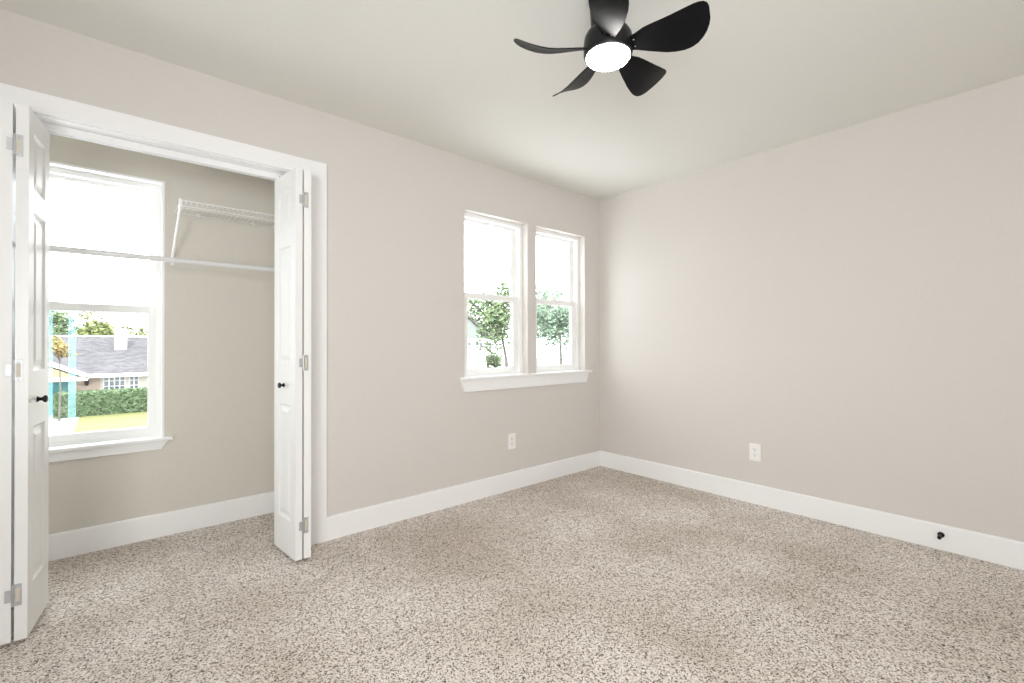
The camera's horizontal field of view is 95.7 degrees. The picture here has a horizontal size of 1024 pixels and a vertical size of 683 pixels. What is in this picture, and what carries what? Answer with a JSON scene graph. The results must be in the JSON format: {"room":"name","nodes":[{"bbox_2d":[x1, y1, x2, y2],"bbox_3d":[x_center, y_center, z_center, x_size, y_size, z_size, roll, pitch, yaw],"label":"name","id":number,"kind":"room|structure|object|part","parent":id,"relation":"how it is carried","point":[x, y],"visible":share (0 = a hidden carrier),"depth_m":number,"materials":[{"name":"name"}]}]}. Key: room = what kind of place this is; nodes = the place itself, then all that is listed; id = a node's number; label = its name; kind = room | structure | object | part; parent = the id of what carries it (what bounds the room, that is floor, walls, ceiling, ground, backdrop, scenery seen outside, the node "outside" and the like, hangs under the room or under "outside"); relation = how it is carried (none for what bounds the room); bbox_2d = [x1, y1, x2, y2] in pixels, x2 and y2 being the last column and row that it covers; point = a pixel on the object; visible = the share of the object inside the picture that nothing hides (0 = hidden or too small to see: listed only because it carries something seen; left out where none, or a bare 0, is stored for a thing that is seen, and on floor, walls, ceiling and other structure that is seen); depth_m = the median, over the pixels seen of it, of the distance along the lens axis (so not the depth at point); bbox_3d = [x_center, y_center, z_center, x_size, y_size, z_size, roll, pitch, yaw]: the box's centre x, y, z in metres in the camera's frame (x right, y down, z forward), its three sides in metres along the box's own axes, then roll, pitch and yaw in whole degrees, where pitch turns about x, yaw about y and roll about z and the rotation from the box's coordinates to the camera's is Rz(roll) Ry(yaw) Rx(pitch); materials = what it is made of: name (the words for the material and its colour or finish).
{"room":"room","nodes":[
{"label":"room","id":0,"kind":"room"},
{"bbox_2d":[48,133,274,533],"bbox_3d":[-2.270,-0.086,2.612,2.195,2.440,0.150,0,0,-41],"label":"wall","id":1,"kind":"structure","parent":0,"point":[219,324],"depth_m":2.83,"materials":[{"name":"beige paint"}]},
{"bbox_2d":[49,161,164,446],"bbox_3d":[-2.444,-0.183,2.466,0.940,1.512,0.164,0,0,-41],"label":"window","id":2,"kind":"structure","parent":1,"relation":"in","point":[155,189],"depth_m":2.71,"materials":[{"name":"white paint"}]},
{"bbox_3d":[-2.450,0.171,2.472,0.868,0.758,0.030,0,0,-41],"label":"sash","id":3,"kind":"part","parent":2,"relation":"part of","materials":[{"name":"clear glass"}]},
{"bbox_3d":[-2.475,-0.540,2.503,0.868,0.724,0.026,0,0,-41],"label":"sash","id":4,"kind":"part","parent":2,"relation":"part of","materials":[{"name":"white plastic"}]},
{"bbox_2d":[49,435,172,461],"bbox_3d":[-2.398,0.589,2.410,1.019,0.069,0.100,0,0,-41],"label":"window sill","id":5,"kind":"structure","parent":1,"relation":"attached to","point":[113,447],"depth_m":2.53,"materials":[{"name":"white paint"}]},
{"bbox_2d":[48,491,273,561],"bbox_3d":[-2.214,1.066,2.544,1.895,0.135,0.015,0,0,-41],"label":"baseboard","id":6,"kind":"structure","parent":1,"relation":"attached to","point":[65,544],"depth_m":2.66,"materials":[{"name":"white paint"}]},
{"bbox_2d":[171,198,274,264],"bbox_3d":[-1.659,-0.615,2.840,0.676,0.328,0.314,0,0,-41],"label":"wire shelf","id":7,"kind":"object","parent":1,"relation":"attached to","point":[181,206],"visible":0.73,"depth_m":2.69,"materials":[{"name":"white metal"}]},
{"bbox_2d":[0,9,599,515],"bbox_3d":[-1.188,-0.088,2.632,5.454,2.440,0.150,0,0,-41],"label":"wall","id":8,"kind":"structure","parent":0,"point":[402,423],"depth_m":2.92,"materials":[{"name":"beige paint"}]},
{"bbox_2d":[42,122,281,180],"bbox_3d":[-1.639,-0.906,2.260,1.188,0.030,0.034,0,0,-41],"label":"door track","id":9,"kind":"object","parent":8,"relation":"attached to","point":[51,128],"visible":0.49,"depth_m":2.20,"materials":[{"name":"white metal"}]},
{"bbox_2d":[0,99,49,644],"bbox_3d":[-1.929,0.101,1.839,0.128,2.024,0.294,0,0,-41],"label":"door","id":10,"kind":"structure","parent":9,"relation":"hanging from","point":[24,140],"depth_m":1.74,"materials":[{"name":"white paint"}]},
{"bbox_3d":[-1.874,0.229,1.849,0.030,0.029,0.029,0,0,-34],"label":"knob","id":11,"kind":"part","parent":10,"relation":"part of","materials":[{"name":"black metal"}]},
{"bbox_2d":[274,167,310,560],"bbox_3d":[-1.176,0.103,2.476,0.137,2.024,0.295,0,0,-41],"label":"door","id":12,"kind":"structure","parent":9,"relation":"hanging from","point":[292,266],"depth_m":2.40,"materials":[{"name":"white paint"}]},
{"bbox_2d":[0,83,326,544],"bbox_3d":[-1.625,0.060,2.240,1.376,2.142,0.168,0,0,-41],"label":"door frame","id":13,"kind":"structure","parent":8,"relation":"attached to","point":[50,109],"depth_m":2.46,"materials":[{"name":"white paint"}]},
{"bbox_3d":[-1.577,-0.969,2.189,1.376,0.085,0.018,0,0,-41],"label":"head casing","id":14,"kind":"part","parent":13,"relation":"part of","materials":[{"name":"white paint"}]},
{"bbox_3d":[-1.089,0.103,2.605,0.089,2.057,0.018,0,0,-41],"label":"casing","id":15,"kind":"part","parent":13,"relation":"part of","materials":[{"name":"white paint"}]},
{"bbox_2d":[327,451,599,540],"bbox_3d":[-0.121,1.067,3.441,2.475,0.135,0.015,0,0,-41],"label":"baseboard","id":16,"kind":"structure","parent":8,"relation":"attached to","point":[343,524],"depth_m":3.15,"materials":[{"name":"white paint"}]},
{"bbox_2d":[464,212,521,376],"bbox_3d":[-0.180,-0.332,3.558,0.610,1.210,0.096,0,0,-41],"label":"window","id":17,"kind":"structure","parent":8,"relation":"in","point":[515,230],"depth_m":3.69,"materials":[{"name":"white plastic"}]},
{"bbox_3d":[-0.191,-0.620,3.572,0.562,0.586,0.026,0,0,-41],"label":"sash","id":18,"kind":"part","parent":17,"relation":"part of","materials":[{"name":"white plastic"}]},
{"bbox_3d":[-0.167,-0.054,3.542,0.562,0.606,0.030,0,0,-41],"label":"sash","id":19,"kind":"part","parent":17,"relation":"part of","materials":[{"name":"clear glass"}]},
{"bbox_2d":[508,433,515,449],"bbox_3d":[-0.001,0.765,3.551,0.076,0.120,0.009,0,0,-41],"label":"power outlet","id":20,"kind":"object","parent":8,"relation":"attached to","point":[511,437],"visible":1,"depth_m":3.55,"materials":[{"name":"white plastic"}]},
{"bbox_2d":[458,370,591,391],"bbox_3d":[0.149,0.306,3.706,1.419,0.104,0.104,0,0,-41],"label":"window sill","id":21,"kind":"structure","parent":8,"relation":"attached to","point":[502,381],"depth_m":3.60,"materials":[{"name":"white paint"}]},
{"bbox_2d":[536,228,578,371],"bbox_3d":[0.347,-0.330,4.015,0.600,1.210,0.096,0,0,-41],"label":"window","id":22,"kind":"structure","parent":8,"relation":"in","point":[572,302],"depth_m":4.15,"materials":[{"name":"white plastic"}]},
{"bbox_3d":[0.336,-0.618,4.029,0.552,0.586,0.026,0,0,-41],"label":"sash","id":23,"kind":"part","parent":22,"relation":"part of","materials":[{"name":"white plastic"}]},
{"bbox_3d":[0.360,-0.053,3.999,0.552,0.606,0.030,0,0,-41],"label":"sash","id":24,"kind":"part","parent":22,"relation":"part of","materials":[{"name":"clear glass"}]},
{"bbox_2d":[0,466,1023,682],"bbox_3d":[-0.007,1.183,1.266,5.454,0.120,5.135,0,0,-41],"label":"floor","id":25,"kind":"structure","parent":0,"point":[600,574],"depth_m":2.02,"materials":[{"name":"carpet"}]},
{"bbox_2d":[0,0,1023,199],"bbox_3d":[-0.012,-1.392,1.280,5.454,0.150,5.135,0,0,-41],"label":"ceiling","id":26,"kind":"structure","parent":0,"point":[452,76],"depth_m":2.21,"materials":[{"name":"white paint"}]},
{"bbox_2d":[514,0,710,95],"bbox_3d":[0.373,-1.171,1.730,0.650,0.290,0.675,0,0,-41],"label":"ceiling fan","id":27,"kind":"object","parent":26,"relation":"hanging from","point":[609,44],"visible":1,"depth_m":1.64,"materials":[{"name":"black plastic"}]},
{"bbox_3d":[0.143,-1.068,1.691,0.272,0.078,0.124,0,0,-9],"label":"blade","id":28,"kind":"part","parent":27,"relation":"part of","materials":[{"name":"black plastic"}]},
{"bbox_3d":[0.269,-1.067,1.908,0.124,0.078,0.272,0,0,-27],"label":"blade","id":29,"kind":"part","parent":27,"relation":"part of","materials":[{"name":"black plastic"}]},
{"bbox_2d":[586,43,629,71],"bbox_3d":[0.355,-1.042,1.712,0.160,0.032,0.160,0,0,-41],"label":"diffuser","id":30,"kind":"object","parent":27,"relation":"attached to","point":[604,57],"depth_m":1.68,"materials":[{"name":"white glass"}]},
{"bbox_3d":[0.310,-1.069,1.504,0.124,0.078,0.272,0,0,9],"label":"blade","id":31,"kind":"part","parent":27,"relation":"part of","materials":[{"name":"black plastic"}]},
{"bbox_3d":[0.512,-1.068,1.857,0.272,0.078,0.126,0,0,-41],"label":"blade","id":32,"kind":"part","parent":27,"relation":"part of","materials":[{"name":"black plastic"}]},
{"bbox_3d":[0.539,-1.069,1.605,0.272,0.078,0.124,0,0,27],"label":"blade","id":33,"kind":"part","parent":27,"relation":"part of","materials":[{"name":"black plastic"}]},
{"bbox_2d":[599,75,1023,541],"bbox_3d":[2.270,-0.094,2.693,0.150,2.440,4.291,0,0,-41],"label":"wall","id":34,"kind":"structure","parent":0,"point":[846,304],"depth_m":2.84,"materials":[{"name":"beige paint"}]},
{"bbox_2d":[749,443,760,461],"bbox_3d":[1.695,0.773,3.231,0.009,0.120,0.076,0,0,-41],"label":"power outlet","id":35,"kind":"object","parent":34,"relation":"attached to","point":[754,449],"visible":1,"depth_m":3.23,"materials":[{"name":"white plastic"}]},
{"bbox_2d":[600,451,1023,569],"bbox_3d":[2.160,1.059,2.689,0.015,0.135,4.141,0,0,-41],"label":"baseboard","id":36,"kind":"structure","parent":34,"relation":"attached to","point":[977,545],"depth_m":2.83,"materials":[{"name":"white paint"}]},
{"bbox_2d":[937,532,944,539],"bbox_3d":[2.289,1.042,2.477,0.069,0.029,0.029,0,0,-41],"label":"door stop","id":37,"kind":"object","parent":34,"relation":"attached to","point":[941,535],"visible":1,"depth_m":2.49,"materials":[{"name":"black rubber"}]},
{"bbox_3d":[-1.270,-0.086,3.020,0.150,2.440,0.544,0,0,-41],"label":"wall","id":38,"kind":"structure","parent":0,"visible":0},
{"bbox_2d":[49,245,273,271],"bbox_3d":[-2.002,-0.435,2.304,1.894,0.052,0.052,0,0,-41],"label":"closet rod","id":39,"kind":"object","parent":38,"relation":"attached to","point":[52,248],"visible":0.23,"depth_m":2.39,"materials":[{"name":"white metal"}]},
{"label":"outside","id":40,"kind":"structure","parent":0,"visible":0},
{"bbox_2d":[49,358,568,435],"bbox_3d":[-28.642,4.576,55.880,150.000,0.280,98.000,0,0,-41],"label":"ground","id":41,"kind":"structure","parent":40,"point":[66,425],"depth_m":24.34,"materials":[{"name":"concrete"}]},
{"bbox_2d":[49,335,77,420],"bbox_3d":[-24.197,1.934,24.772,1.464,4.617,1.377,0,0,-41],"label":"leafy tree","id":42,"kind":"object","parent":41,"relation":"on","point":[56,344],"visible":0.88,"depth_m":24.72,"materials":[{"name":"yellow plant"}]},
{"bbox_3d":[-24.200,0.267,24.781,1.464,1.284,1.377,0,0,-41],"label":"crown","id":43,"kind":"part","parent":42,"relation":"part of","materials":[{"name":"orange plant"}]},
{"bbox_2d":[49,311,82,334],"bbox_3d":[-35.926,0.813,36.194,3.176,7.023,2.405,0,0,-15],"label":"leafy tree","id":44,"kind":"object","parent":41,"relation":"on","point":[57,319],"visible":0.31,"depth_m":36.32,"materials":[{"name":"green plant"}]},
{"bbox_2d":[49,328,146,414],"bbox_3d":[-27.962,1.679,32.525,16.800,5.220,12.600,0,0,-41],"label":"house","id":45,"kind":"structure","parent":41,"relation":"on","point":[119,360],"depth_m":29.25,"materials":[{"name":"beige"}]},
{"bbox_3d":[-26.595,3.183,27.160,0.840,2.150,0.080,0,0,-41],"label":"door","id":46,"kind":"part","parent":45,"relation":"part of","materials":[{"name":"teal paint"}]},
{"bbox_3d":[-27.531,1.256,24.766,6.280,1.560,0.190,0,0,-41],"label":"gable panel","id":47,"kind":"part","parent":45,"relation":"part of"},
{"bbox_3d":[-24.737,2.603,28.813,1.030,0.940,0.015,0,0,-41],"label":"pane","id":48,"kind":"part","parent":45,"relation":"part of","materials":[{"name":"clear glass"}]},
{"bbox_3d":[-24.024,2.606,29.432,0.460,0.940,0.015,0,0,-41],"label":"pane","id":49,"kind":"part","parent":45,"relation":"part of","materials":[{"name":"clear glass"}]},
{"bbox_2d":[72,312,134,335],"bbox_3d":[-39.085,0.629,43.956,6.106,7.492,5.451,0,0,-41],"label":"leafy tree","id":50,"kind":"object","parent":41,"relation":"on","point":[95,328],"visible":0.27,"depth_m":43.37,"materials":[{"name":"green plant"}]},
{"bbox_2d":[73,411,146,432],"bbox_3d":[-19.302,4.350,28.105,10.300,0.200,8.600,0,0,-41],"label":"lawn","id":51,"kind":"structure","parent":41,"relation":"on","point":[135,419],"depth_m":24.49,"materials":[{"name":"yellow plant"}]},
{"bbox_2d":[52,386,146,418],"bbox_3d":[-21.314,3.572,29.599,11.505,1.592,1.390,0,0,-41],"label":"hedge","id":52,"kind":"object","parent":51,"relation":"on","point":[92,402],"visible":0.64,"depth_m":26.79,"materials":[{"name":"green plant"}]},
{"bbox_2d":[130,325,146,335],"bbox_3d":[-32.081,1.407,41.227,3.268,5.878,3.573,0,0,-41],"label":"leafy tree","id":53,"kind":"object","parent":41,"relation":"on","point":[141,332],"visible":0.02,"depth_m":40.79,"materials":[{"name":"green plant"}]},
{"bbox_2d":[468,300,495,368],"bbox_3d":[-12.100,-2.311,44.927,21.900,13.280,8.900,0,0,-41],"label":"house","id":54,"kind":"structure","parent":41,"relation":"on","point":[476,357],"depth_m":47.19,"materials":[{"name":"white"}]},
{"bbox_3d":[-12.233,-3.720,45.085,20.200,7.200,7.500,0,0,-41],"label":"gable panel","id":55,"kind":"part","parent":54,"relation":"part of","materials":[{"name":"grey"}]},
{"bbox_2d":[468,278,510,366],"bbox_3d":[-0.880,-0.448,38.746,6.256,9.474,5.012,0,0,-41],"label":"leafy tree","id":56,"kind":"object","parent":41,"relation":"on","point":[497,315],"visible":0.84,"depth_m":37.79,"materials":[{"name":"green plant"}]},
{"bbox_2d":[484,351,504,367],"bbox_3d":[-1.616,2.448,42.965,1.990,3.713,1.564,0,0,-41],"label":"leafy tree","id":57,"kind":"object","parent":41,"relation":"on","point":[496,360],"visible":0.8,"depth_m":42.78,"materials":[{"name":"green plant"}]},
{"bbox_2d":[510,283,566,340],"bbox_3d":[3.043,-1.075,52.404,6.398,10.844,6.700,0,0,23],"label":"leafy tree","id":58,"kind":"object","parent":41,"relation":"on","point":[537,287],"visible":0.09,"depth_m":51.96,"materials":[{"name":"green plant"}]},
{"bbox_2d":[537,283,568,364],"bbox_3d":[3.734,-0.126,34.866,5.807,8.754,4.580,0,0,-41],"label":"leafy tree","id":59,"kind":"object","parent":41,"relation":"on","point":[556,323],"visible":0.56,"depth_m":34.19,"materials":[{"name":"green plant"}]}
]}

